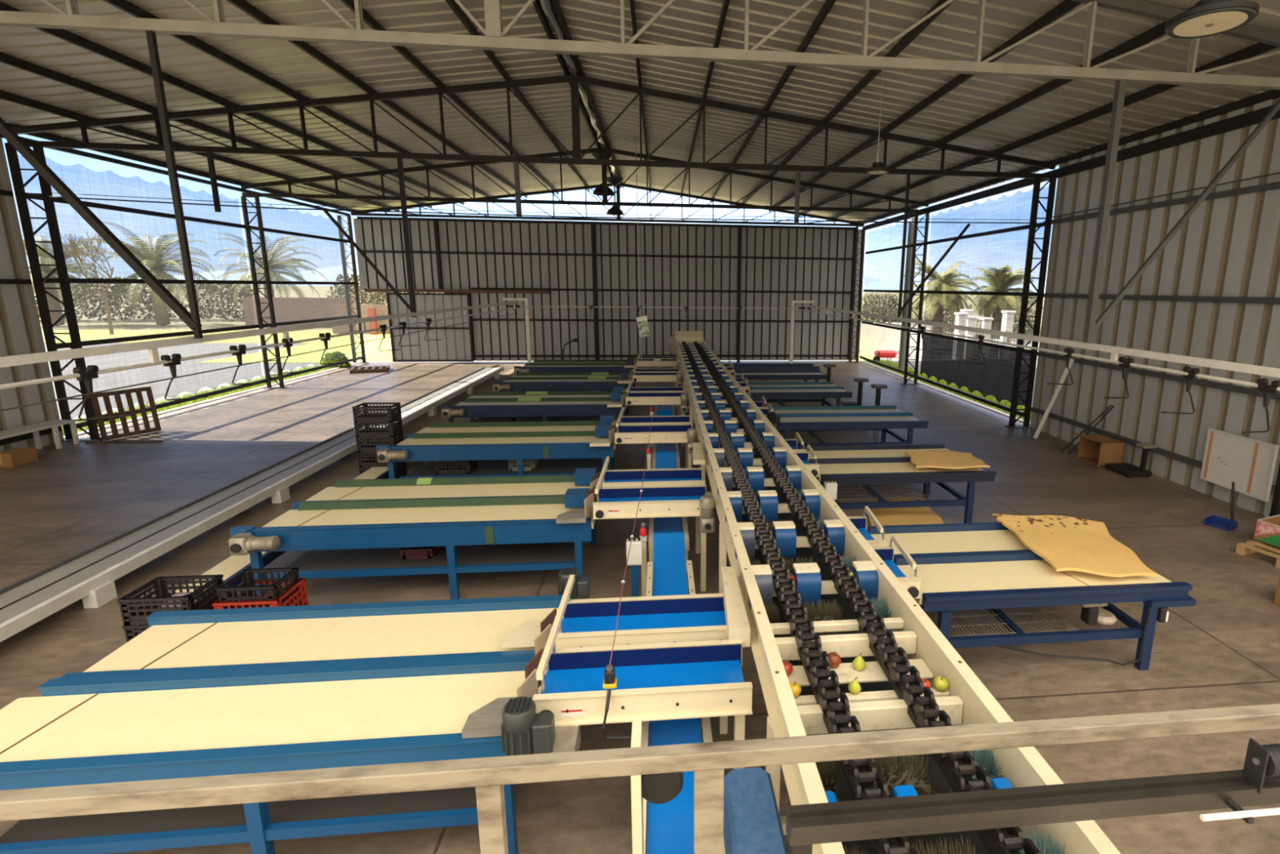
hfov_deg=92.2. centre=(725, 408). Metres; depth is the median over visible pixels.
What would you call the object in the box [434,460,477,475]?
plastic crate
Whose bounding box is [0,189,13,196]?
beam
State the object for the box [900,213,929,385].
lattice column
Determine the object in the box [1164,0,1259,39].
lamp
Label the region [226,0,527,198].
roof beam
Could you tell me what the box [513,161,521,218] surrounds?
pipe stub
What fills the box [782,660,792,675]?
apple
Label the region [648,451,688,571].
conveyor
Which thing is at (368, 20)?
roof beam
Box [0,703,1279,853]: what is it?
guard rail
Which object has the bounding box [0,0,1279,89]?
roof truss
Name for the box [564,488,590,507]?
hood
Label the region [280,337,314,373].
hook
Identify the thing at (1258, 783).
metal beam
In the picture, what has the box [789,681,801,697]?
apple
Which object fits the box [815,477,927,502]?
wire shelf
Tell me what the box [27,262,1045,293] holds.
hills
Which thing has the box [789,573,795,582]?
apple
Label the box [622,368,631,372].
hood
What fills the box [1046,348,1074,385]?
hook
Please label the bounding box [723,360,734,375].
conveyor
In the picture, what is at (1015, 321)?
iron fence
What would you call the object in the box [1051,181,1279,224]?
beam
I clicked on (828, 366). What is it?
stand
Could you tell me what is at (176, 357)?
hook
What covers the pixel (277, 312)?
wall
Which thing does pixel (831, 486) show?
control box
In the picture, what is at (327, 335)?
hook
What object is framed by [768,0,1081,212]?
beam
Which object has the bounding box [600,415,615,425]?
hood
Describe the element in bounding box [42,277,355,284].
beam
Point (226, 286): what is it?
bush
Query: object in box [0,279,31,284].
beam
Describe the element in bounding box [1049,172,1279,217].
rod
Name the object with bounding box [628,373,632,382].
curtain
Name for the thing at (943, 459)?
cardboard sheet
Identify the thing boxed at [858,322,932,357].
wall
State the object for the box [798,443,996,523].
table
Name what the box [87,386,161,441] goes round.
wooden pallet
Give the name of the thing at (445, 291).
door track
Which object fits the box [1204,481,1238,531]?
dustpan
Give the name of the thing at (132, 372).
gravel yard
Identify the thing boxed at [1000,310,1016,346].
gate pillar
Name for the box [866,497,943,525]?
foam mat
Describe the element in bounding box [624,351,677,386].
conveyor
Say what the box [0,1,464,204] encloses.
roof beam
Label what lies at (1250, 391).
beam
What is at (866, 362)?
trim
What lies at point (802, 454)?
conveyor
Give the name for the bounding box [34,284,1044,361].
ground
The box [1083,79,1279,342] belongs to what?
brace
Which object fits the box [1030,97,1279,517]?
wall
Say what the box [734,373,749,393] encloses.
conveyor
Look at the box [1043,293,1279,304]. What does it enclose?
beam
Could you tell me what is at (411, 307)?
hanger
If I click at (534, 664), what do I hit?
plate
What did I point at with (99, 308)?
bush
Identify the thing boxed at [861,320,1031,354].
beam
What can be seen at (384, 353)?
grass verge
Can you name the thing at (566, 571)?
fan grille
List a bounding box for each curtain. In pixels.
[534,623,551,654]
[540,608,556,631]
[584,493,593,518]
[586,486,595,502]
[590,477,598,497]
[591,471,599,480]
[608,427,614,444]
[609,424,615,432]
[611,419,617,432]
[621,393,626,405]
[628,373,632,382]
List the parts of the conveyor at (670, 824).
rail, rail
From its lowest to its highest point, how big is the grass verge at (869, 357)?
0.110 m
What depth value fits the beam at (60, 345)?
16.87 m
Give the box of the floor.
[0,360,1279,853]
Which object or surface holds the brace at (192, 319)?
hanging from the roof truss at (494, 39)
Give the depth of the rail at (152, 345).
7.54 m
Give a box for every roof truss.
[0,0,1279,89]
[6,74,1056,179]
[240,147,928,213]
[350,182,864,226]
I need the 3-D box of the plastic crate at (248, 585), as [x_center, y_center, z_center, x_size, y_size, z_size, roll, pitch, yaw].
[-4.139,1.697,5.453,0.456,0.410,0.376,-1,11,-6]
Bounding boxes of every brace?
[0,31,203,338]
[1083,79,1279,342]
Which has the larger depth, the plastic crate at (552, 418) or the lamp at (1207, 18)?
the plastic crate at (552, 418)
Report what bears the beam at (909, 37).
attached to the ceiling
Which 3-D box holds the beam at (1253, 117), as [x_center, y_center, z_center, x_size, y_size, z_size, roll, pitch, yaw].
[7.940,-5.654,14.721,0.080,0.200,27.950,-1,11,-6]
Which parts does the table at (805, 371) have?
rail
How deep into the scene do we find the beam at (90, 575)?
7.95 m
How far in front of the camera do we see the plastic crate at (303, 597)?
5.39 m
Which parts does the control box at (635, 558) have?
post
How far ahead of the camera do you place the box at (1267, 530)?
8.35 m
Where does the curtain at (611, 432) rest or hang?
hanging from the conveyor at (664, 428)
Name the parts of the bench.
leg, leg, leg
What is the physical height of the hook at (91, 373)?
0.522 m
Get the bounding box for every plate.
[516,668,538,699]
[524,648,545,688]
[692,442,705,464]
[721,566,750,647]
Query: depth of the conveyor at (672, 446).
11.17 m
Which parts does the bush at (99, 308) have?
stem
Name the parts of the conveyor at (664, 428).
deflector plate, leg, leg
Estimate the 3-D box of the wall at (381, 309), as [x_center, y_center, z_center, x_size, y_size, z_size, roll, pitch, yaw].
[-23.019,-6.334,43.529,9.500,2.100,0.200,-1,11,-6]
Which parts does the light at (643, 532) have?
stem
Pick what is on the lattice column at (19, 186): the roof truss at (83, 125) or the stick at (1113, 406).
the roof truss at (83, 125)
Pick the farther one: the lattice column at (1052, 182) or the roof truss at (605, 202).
the roof truss at (605, 202)
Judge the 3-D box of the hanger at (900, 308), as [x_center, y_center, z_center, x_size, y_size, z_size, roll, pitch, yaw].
[5.081,-3.899,14.790,1.653,3.330,0.060,-1,11,-6]
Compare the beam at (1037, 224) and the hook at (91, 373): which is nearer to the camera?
the hook at (91, 373)
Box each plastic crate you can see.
[116,573,223,625]
[122,607,213,642]
[212,577,308,608]
[216,567,301,608]
[351,402,401,422]
[353,417,402,437]
[355,431,404,452]
[356,452,403,467]
[358,461,407,478]
[400,546,441,559]
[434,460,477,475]
[484,417,515,422]
[507,458,538,471]
[527,416,556,421]
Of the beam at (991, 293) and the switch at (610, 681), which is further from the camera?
the beam at (991, 293)
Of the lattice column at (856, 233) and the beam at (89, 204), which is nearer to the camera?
the beam at (89, 204)
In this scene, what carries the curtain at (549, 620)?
hanging from the conveyor at (673, 657)
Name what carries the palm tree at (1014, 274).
on the ground at (82, 324)
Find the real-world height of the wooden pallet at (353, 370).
0.140 m
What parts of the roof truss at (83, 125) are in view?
web post, web post, web post, web post, web post, web post, web post, king post, web post, web post, web post, web post, web post, web post, web post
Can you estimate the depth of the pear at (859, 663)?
3.65 m
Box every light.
[640,522,647,596]
[646,444,651,469]
[649,404,653,446]
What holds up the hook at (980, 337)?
hanging from the rail at (152, 345)
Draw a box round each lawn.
[41,329,368,343]
[196,333,392,363]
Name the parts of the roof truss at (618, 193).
web post, king post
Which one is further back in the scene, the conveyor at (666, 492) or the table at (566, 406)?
the table at (566, 406)
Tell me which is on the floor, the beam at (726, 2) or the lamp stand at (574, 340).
the lamp stand at (574, 340)
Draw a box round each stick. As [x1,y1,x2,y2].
[1060,404,1111,453]
[1067,404,1114,454]
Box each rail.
[0,301,1279,411]
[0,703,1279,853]
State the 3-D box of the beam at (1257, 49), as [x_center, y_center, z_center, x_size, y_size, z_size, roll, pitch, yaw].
[6.385,-6.403,15.916,0.060,0.140,28.200,-1,11,-6]
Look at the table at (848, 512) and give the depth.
9.80 m
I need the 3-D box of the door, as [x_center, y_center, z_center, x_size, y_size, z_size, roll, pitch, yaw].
[-13.182,-3.629,27.310,3.480,3.050,0.126,-1,11,-6]
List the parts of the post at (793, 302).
arm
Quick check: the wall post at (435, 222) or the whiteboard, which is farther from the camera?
the wall post at (435, 222)
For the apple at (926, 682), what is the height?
0.080 m
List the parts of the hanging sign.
cord, panel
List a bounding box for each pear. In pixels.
[848,676,861,694]
[852,652,866,671]
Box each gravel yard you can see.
[44,342,321,422]
[880,337,1039,407]
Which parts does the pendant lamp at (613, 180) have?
rod, lamp shade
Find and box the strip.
[539,0,622,188]
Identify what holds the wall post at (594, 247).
on the floor
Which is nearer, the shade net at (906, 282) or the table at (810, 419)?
the table at (810, 419)
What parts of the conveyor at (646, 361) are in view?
deflector plate, panel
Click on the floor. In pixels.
(1223, 650)
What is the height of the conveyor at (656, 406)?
0.830 m
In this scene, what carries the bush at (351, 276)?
on the ground at (82, 324)
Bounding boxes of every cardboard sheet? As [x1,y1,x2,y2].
[904,449,990,468]
[992,513,1157,577]
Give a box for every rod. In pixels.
[40,195,1036,223]
[52,192,1030,220]
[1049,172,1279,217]
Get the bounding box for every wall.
[0,137,64,451]
[241,297,355,328]
[329,304,390,333]
[353,218,862,360]
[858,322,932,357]
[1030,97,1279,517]
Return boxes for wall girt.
[0,426,62,445]
[75,356,362,428]
[859,355,1024,417]
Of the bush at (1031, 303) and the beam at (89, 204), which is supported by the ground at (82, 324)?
the bush at (1031, 303)
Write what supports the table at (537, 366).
on the floor
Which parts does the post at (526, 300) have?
arm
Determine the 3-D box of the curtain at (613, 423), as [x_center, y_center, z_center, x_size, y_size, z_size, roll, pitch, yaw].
[-1.958,0.333,10.722,0.014,0.230,0.241,3,11,11]
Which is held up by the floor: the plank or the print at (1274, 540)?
the plank
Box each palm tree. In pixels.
[22,235,110,325]
[84,222,218,325]
[197,233,326,306]
[903,260,982,334]
[965,264,1035,330]
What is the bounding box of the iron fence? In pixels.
[881,317,1034,349]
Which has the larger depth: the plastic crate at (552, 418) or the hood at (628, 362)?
the hood at (628, 362)
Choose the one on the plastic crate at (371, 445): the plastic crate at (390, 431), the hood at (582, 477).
the plastic crate at (390, 431)
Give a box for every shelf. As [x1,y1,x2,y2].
[0,786,476,843]
[286,542,575,570]
[406,457,602,475]
[472,416,616,422]
[777,429,877,443]
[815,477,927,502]
[914,599,1079,636]
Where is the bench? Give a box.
[0,419,79,448]
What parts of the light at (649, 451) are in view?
stem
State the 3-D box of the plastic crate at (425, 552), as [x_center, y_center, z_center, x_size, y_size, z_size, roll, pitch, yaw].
[-3.624,1.647,7.324,0.356,0.120,0.456,-1,11,-6]
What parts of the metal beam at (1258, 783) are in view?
leg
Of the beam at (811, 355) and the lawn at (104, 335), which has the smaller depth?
the beam at (811, 355)
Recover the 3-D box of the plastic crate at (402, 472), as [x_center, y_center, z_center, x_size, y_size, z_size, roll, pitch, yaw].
[-6.245,1.139,11.145,0.636,0.272,0.436,-1,11,-6]
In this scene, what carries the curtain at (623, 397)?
hanging from the conveyor at (631, 395)
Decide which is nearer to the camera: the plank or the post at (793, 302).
the plank
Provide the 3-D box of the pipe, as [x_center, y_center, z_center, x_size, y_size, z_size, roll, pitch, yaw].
[7.651,-0.218,14.268,0.675,1.978,0.099,9,14,37]
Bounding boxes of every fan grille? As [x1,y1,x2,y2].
[505,697,531,712]
[560,568,576,574]
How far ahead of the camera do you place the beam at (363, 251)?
27.60 m
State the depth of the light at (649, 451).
10.04 m
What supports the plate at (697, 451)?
attached to the conveyor at (777, 521)
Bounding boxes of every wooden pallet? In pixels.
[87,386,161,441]
[349,364,390,373]
[1235,539,1279,568]
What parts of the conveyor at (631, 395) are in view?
deflector plate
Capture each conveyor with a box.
[175,465,398,592]
[462,567,752,768]
[555,456,715,591]
[590,407,697,468]
[607,380,688,446]
[617,363,682,415]
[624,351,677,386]
[641,531,725,853]
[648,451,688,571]
[652,409,679,468]
[653,385,675,415]
[668,331,1120,853]
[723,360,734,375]
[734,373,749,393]
[754,395,780,426]
[784,431,819,476]
[847,506,921,598]
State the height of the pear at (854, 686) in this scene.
0.098 m
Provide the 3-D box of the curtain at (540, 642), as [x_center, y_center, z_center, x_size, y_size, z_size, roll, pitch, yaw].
[-1.256,1.640,4.207,0.014,0.230,0.210,3,12,14]
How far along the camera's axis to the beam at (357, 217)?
27.30 m
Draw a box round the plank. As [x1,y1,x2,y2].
[84,440,163,443]
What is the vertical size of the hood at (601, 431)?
0.155 m
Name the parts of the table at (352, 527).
leg, rail, rail, rail, leg, leg, leg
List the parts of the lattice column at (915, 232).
plate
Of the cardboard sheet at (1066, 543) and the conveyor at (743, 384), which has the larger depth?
the conveyor at (743, 384)
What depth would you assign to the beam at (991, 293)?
19.22 m
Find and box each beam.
[0,89,399,211]
[0,133,350,216]
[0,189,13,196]
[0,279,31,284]
[0,367,504,641]
[6,122,353,212]
[26,192,350,243]
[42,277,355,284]
[56,315,358,348]
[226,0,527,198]
[340,0,559,194]
[356,216,855,230]
[361,249,853,260]
[444,0,590,191]
[471,287,852,293]
[472,318,850,322]
[475,354,848,357]
[551,0,624,188]
[680,0,729,197]
[710,0,836,202]
[768,0,1081,212]
[786,737,1279,853]
[860,89,1279,223]
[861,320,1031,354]
[862,289,1037,296]
[864,104,1279,230]
[865,222,1044,253]
[1031,407,1275,492]
[1036,351,1279,399]
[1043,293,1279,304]
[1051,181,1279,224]
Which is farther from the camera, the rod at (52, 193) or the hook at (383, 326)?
the rod at (52, 193)
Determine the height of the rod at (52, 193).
0.184 m
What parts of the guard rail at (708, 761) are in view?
post, post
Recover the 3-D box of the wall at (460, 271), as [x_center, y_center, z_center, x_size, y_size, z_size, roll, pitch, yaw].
[-4.835,-5.292,28.106,22.600,6.160,0.096,-1,11,-6]
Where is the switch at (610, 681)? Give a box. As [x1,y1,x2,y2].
[601,417,653,739]
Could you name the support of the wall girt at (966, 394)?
attached to the lattice column at (915, 232)
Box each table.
[0,595,562,853]
[228,467,597,599]
[376,415,616,478]
[440,386,626,444]
[492,368,633,414]
[514,356,637,386]
[730,363,828,399]
[746,382,852,406]
[768,404,928,448]
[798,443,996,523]
[837,495,933,530]
[867,521,1195,670]
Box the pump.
[1079,603,1107,625]
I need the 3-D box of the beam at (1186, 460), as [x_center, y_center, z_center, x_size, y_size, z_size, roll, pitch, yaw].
[8.548,1.232,9.630,0.060,0.100,12.500,-1,11,-6]
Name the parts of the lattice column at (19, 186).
plate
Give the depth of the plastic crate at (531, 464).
10.52 m
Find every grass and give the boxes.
[61,362,351,435]
[862,357,1031,422]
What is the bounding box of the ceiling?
[0,0,1279,224]
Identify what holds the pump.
on the table at (972, 566)
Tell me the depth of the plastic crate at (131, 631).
5.07 m
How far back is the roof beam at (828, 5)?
11.49 m
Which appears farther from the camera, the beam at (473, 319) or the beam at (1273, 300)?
the beam at (473, 319)
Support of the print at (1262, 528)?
attached to the box at (1267, 530)
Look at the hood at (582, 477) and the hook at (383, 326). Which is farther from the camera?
the hook at (383, 326)
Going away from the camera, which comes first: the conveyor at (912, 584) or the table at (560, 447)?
the conveyor at (912, 584)
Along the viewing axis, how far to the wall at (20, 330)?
12.58 m
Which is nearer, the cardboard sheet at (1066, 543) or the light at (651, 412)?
the cardboard sheet at (1066, 543)
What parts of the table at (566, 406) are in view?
leg, rail, leg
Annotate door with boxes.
[386,292,473,361]
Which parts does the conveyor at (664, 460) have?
leg, rail, rail, leg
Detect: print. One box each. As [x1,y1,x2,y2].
[1254,520,1279,535]
[1256,535,1279,546]
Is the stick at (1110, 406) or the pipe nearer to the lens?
the stick at (1110, 406)
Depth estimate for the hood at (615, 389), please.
14.69 m
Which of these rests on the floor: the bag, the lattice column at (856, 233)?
the lattice column at (856, 233)
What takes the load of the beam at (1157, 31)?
attached to the ceiling
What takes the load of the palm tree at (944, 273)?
on the ground at (82, 324)
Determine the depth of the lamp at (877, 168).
10.71 m
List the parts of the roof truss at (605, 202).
web post, web post, web post, web post, web post, web post, king post, web post, web post, web post, web post, web post, web post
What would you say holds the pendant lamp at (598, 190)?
hanging from the strip
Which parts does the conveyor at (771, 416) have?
motor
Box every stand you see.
[562,338,577,359]
[822,364,835,398]
[840,377,868,405]
[871,384,887,405]
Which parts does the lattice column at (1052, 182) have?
plate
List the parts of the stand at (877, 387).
post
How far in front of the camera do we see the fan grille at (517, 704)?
3.37 m
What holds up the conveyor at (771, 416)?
on the floor
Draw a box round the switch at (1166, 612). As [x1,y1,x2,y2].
[1165,611,1168,622]
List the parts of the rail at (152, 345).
link plate, pull chain, link plate, link plate, link plate, link plate, link plate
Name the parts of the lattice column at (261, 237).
plate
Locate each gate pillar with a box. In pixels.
[954,312,968,338]
[960,309,973,315]
[964,315,978,340]
[978,317,993,342]
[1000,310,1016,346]
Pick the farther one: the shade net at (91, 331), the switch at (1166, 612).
the shade net at (91, 331)
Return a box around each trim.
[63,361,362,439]
[860,360,1030,425]
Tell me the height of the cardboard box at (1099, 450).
0.560 m
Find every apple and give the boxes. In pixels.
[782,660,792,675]
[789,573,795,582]
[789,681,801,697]
[827,651,840,667]
[920,677,930,688]
[933,675,948,691]
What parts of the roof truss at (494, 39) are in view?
web post, web post, web post, king post, web post, web post, web post, web post, web post, web post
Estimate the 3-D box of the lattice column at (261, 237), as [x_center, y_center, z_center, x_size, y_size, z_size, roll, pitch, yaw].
[-15.098,-3.713,19.935,0.640,6.160,0.300,-1,11,-6]
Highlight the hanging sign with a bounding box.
[635,218,649,337]
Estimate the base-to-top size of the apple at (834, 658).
0.100 m
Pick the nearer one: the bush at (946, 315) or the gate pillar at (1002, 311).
the gate pillar at (1002, 311)
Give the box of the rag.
[1097,608,1117,624]
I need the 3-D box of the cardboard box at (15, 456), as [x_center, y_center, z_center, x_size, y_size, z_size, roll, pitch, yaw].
[-13.736,0.935,11.784,0.380,0.262,0.506,-1,11,-6]
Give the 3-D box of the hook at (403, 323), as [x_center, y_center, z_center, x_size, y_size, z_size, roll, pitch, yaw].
[-6.802,-1.589,13.046,0.398,0.522,0.212,0,11,-3]
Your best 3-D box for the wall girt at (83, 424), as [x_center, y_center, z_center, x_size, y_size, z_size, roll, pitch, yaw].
[-15.396,-0.925,20.360,0.060,0.110,13.700,-1,11,-6]
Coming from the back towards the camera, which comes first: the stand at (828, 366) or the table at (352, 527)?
the stand at (828, 366)
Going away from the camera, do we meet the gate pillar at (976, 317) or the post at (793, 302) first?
the post at (793, 302)
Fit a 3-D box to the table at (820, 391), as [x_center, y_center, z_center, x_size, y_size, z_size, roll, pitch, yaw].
[1.886,-0.174,16.622,2.690,0.880,1.555,-1,11,-6]
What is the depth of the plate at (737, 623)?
4.38 m
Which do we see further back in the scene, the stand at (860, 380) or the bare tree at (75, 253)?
the bare tree at (75, 253)
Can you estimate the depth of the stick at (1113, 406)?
12.96 m
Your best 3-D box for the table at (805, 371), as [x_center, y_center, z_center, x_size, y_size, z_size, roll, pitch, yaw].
[1.665,-0.865,19.741,2.920,1.010,1.555,-1,11,-6]
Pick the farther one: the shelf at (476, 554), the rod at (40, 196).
the rod at (40, 196)
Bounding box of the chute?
[723,766,787,853]
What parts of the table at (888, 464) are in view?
leg, cross rail, rail, rail, leg, cross rail, leg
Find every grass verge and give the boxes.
[62,349,391,433]
[853,356,1023,419]
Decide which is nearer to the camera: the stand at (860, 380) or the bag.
the bag
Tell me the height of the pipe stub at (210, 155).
1.190 m
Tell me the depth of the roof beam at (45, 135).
16.15 m
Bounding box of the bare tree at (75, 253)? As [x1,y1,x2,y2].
[61,227,114,334]
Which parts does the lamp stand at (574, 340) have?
arm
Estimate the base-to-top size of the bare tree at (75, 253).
6.901 m
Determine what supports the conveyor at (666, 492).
on the floor
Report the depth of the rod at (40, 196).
13.58 m
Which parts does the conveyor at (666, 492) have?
deflector plate, deflector plate, leg, leg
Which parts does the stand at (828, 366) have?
post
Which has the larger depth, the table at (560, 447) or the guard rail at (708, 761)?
the table at (560, 447)
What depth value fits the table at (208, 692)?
3.79 m
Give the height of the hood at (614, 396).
0.155 m
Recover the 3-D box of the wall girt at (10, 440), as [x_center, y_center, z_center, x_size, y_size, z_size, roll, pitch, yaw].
[-13.928,1.656,7.293,0.060,0.100,12.500,-1,11,-6]
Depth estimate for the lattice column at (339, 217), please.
26.49 m
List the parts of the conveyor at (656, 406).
rail, rail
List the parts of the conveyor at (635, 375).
deflector plate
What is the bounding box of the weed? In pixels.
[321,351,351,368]
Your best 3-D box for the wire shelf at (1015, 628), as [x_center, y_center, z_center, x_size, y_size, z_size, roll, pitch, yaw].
[2.593,1.957,6.293,1.326,0.011,1.340,-1,11,-6]
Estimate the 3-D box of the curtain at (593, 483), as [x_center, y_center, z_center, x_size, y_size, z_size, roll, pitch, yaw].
[-1.606,0.988,7.460,0.014,0.230,0.230,3,12,12]
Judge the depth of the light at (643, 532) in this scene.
6.80 m
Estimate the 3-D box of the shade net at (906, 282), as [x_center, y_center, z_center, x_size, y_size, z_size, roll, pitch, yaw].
[6.915,-5.586,25.470,0.024,4.140,6.800,-1,11,-6]
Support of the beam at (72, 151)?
attached to the lattice column at (339, 217)
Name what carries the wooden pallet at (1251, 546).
on the floor
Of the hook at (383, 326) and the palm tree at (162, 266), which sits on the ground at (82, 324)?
the palm tree at (162, 266)
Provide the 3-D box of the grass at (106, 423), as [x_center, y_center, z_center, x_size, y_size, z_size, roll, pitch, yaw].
[-16.215,-0.717,20.213,1.141,0.230,13.595,-1,11,-6]
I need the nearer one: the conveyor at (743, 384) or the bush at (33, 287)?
the conveyor at (743, 384)
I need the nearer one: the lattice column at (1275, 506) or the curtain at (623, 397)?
the lattice column at (1275, 506)
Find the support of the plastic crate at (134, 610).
on the plastic crate at (131, 631)
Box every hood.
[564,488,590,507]
[573,467,597,485]
[595,425,611,437]
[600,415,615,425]
[610,392,622,400]
[613,386,625,392]
[620,372,629,379]
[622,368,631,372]
[626,359,634,364]
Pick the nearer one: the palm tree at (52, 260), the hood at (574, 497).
the hood at (574, 497)
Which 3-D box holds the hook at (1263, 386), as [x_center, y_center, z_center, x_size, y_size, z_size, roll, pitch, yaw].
[5.090,-0.021,5.836,0.398,0.522,0.212,-1,11,-6]
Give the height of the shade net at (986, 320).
4.190 m
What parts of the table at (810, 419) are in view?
leg, cross rail, rail, rail, rail, leg, cross rail, leg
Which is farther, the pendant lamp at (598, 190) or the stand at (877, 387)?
the pendant lamp at (598, 190)
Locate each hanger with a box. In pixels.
[323,158,416,317]
[897,173,970,316]
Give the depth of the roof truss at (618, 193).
27.05 m
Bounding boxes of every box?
[0,447,38,467]
[626,537,643,596]
[823,480,837,499]
[1071,432,1124,467]
[1253,514,1279,547]
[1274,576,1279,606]
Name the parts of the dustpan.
handle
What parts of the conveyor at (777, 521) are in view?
leg, leg, leg, leg, rail, leg, roller chain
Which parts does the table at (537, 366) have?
rail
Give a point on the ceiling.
(809, 91)
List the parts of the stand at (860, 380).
post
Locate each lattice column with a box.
[4,142,99,441]
[240,195,288,388]
[337,215,368,363]
[847,226,865,362]
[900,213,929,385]
[1004,177,1056,428]
[1269,462,1279,516]
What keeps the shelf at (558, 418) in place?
attached to the table at (566, 406)
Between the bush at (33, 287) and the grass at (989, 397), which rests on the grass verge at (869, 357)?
the grass at (989, 397)
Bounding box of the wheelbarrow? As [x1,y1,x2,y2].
[872,350,899,361]
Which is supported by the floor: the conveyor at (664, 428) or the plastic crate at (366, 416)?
the conveyor at (664, 428)
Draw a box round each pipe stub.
[206,151,221,212]
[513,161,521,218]
[794,170,800,225]
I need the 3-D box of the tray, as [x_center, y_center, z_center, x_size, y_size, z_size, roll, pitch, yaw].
[7.731,-2.655,29.582,0.950,0.300,0.600,-1,11,-6]
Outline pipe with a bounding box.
[1032,358,1074,439]
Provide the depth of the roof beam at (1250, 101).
12.09 m
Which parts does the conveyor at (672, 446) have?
rail, rail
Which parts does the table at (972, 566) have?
leg, rail, cross rail, rail, rail, cross rail, leg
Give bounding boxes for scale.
[1104,442,1156,477]
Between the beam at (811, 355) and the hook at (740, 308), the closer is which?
the hook at (740, 308)
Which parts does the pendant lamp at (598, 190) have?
lamp shade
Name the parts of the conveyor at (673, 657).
deflector plate, motor, deflector plate, motor mount, motor, leg, leg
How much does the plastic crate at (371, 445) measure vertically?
0.272 m
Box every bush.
[32,287,65,321]
[62,276,175,321]
[178,284,253,321]
[326,273,384,304]
[333,278,386,304]
[860,293,902,322]
[860,296,895,322]
[911,293,961,329]
[991,295,1043,332]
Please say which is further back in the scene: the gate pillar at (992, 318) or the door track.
the gate pillar at (992, 318)
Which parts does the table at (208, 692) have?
rail, rail, leg, rail, rail, rail, leg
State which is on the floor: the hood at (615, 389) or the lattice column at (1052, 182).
the lattice column at (1052, 182)
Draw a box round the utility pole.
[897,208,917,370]
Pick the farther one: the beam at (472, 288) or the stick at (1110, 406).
the beam at (472, 288)
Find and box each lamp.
[591,151,613,195]
[606,176,623,215]
[865,70,889,174]
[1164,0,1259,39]
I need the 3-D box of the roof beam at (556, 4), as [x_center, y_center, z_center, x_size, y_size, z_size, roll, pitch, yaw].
[-3.274,-7.555,14.644,0.060,0.140,28.200,-1,11,-6]
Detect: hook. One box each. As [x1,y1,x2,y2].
[72,364,132,420]
[160,353,208,400]
[229,344,267,385]
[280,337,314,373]
[319,332,346,364]
[377,324,401,351]
[398,321,419,346]
[423,318,442,340]
[737,306,742,318]
[910,326,926,350]
[964,334,985,364]
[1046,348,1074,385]
[1103,356,1134,398]
[1160,366,1199,414]
[1240,377,1279,433]
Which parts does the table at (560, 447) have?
leg, rail, rail, rail, leg, leg, leg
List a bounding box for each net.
[19,155,262,419]
[240,197,357,377]
[862,214,930,326]
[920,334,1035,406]
[924,185,1048,344]
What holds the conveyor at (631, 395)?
on the floor
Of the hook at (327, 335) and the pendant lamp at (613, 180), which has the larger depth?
the pendant lamp at (613, 180)
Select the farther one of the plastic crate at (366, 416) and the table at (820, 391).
the table at (820, 391)
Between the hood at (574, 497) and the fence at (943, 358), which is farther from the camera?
the fence at (943, 358)
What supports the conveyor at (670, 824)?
on the floor
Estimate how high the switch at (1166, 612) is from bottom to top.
0.100 m
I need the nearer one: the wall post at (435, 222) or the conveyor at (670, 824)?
the conveyor at (670, 824)
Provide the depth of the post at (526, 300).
25.59 m
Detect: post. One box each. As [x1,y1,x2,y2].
[367,307,377,334]
[433,220,442,288]
[502,297,531,363]
[592,223,599,359]
[737,226,742,361]
[789,300,814,363]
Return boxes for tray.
[874,350,896,357]
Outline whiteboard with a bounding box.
[1200,427,1279,502]
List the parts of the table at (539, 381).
rail, leg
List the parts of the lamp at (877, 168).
chain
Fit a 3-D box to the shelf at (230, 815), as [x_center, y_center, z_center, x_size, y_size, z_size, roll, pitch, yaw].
[-2.854,2.338,4.248,2.790,0.012,1.390,-1,11,-6]
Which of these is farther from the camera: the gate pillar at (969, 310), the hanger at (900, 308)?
the gate pillar at (969, 310)
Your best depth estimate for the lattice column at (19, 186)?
12.92 m
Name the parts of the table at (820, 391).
cross rail, rail, rail, cross rail, leg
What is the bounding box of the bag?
[160,592,200,611]
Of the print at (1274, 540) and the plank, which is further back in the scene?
the plank
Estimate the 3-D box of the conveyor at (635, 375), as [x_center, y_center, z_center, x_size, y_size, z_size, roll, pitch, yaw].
[-2.110,-0.540,17.174,1.745,1.295,1.595,-1,11,-6]
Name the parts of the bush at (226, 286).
stem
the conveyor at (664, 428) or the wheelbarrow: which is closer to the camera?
the conveyor at (664, 428)
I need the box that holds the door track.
[364,288,549,293]
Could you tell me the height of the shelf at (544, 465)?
0.012 m
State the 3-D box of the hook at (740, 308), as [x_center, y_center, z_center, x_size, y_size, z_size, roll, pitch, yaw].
[0.600,-4.167,26.380,0.212,0.522,0.398,1,11,4]

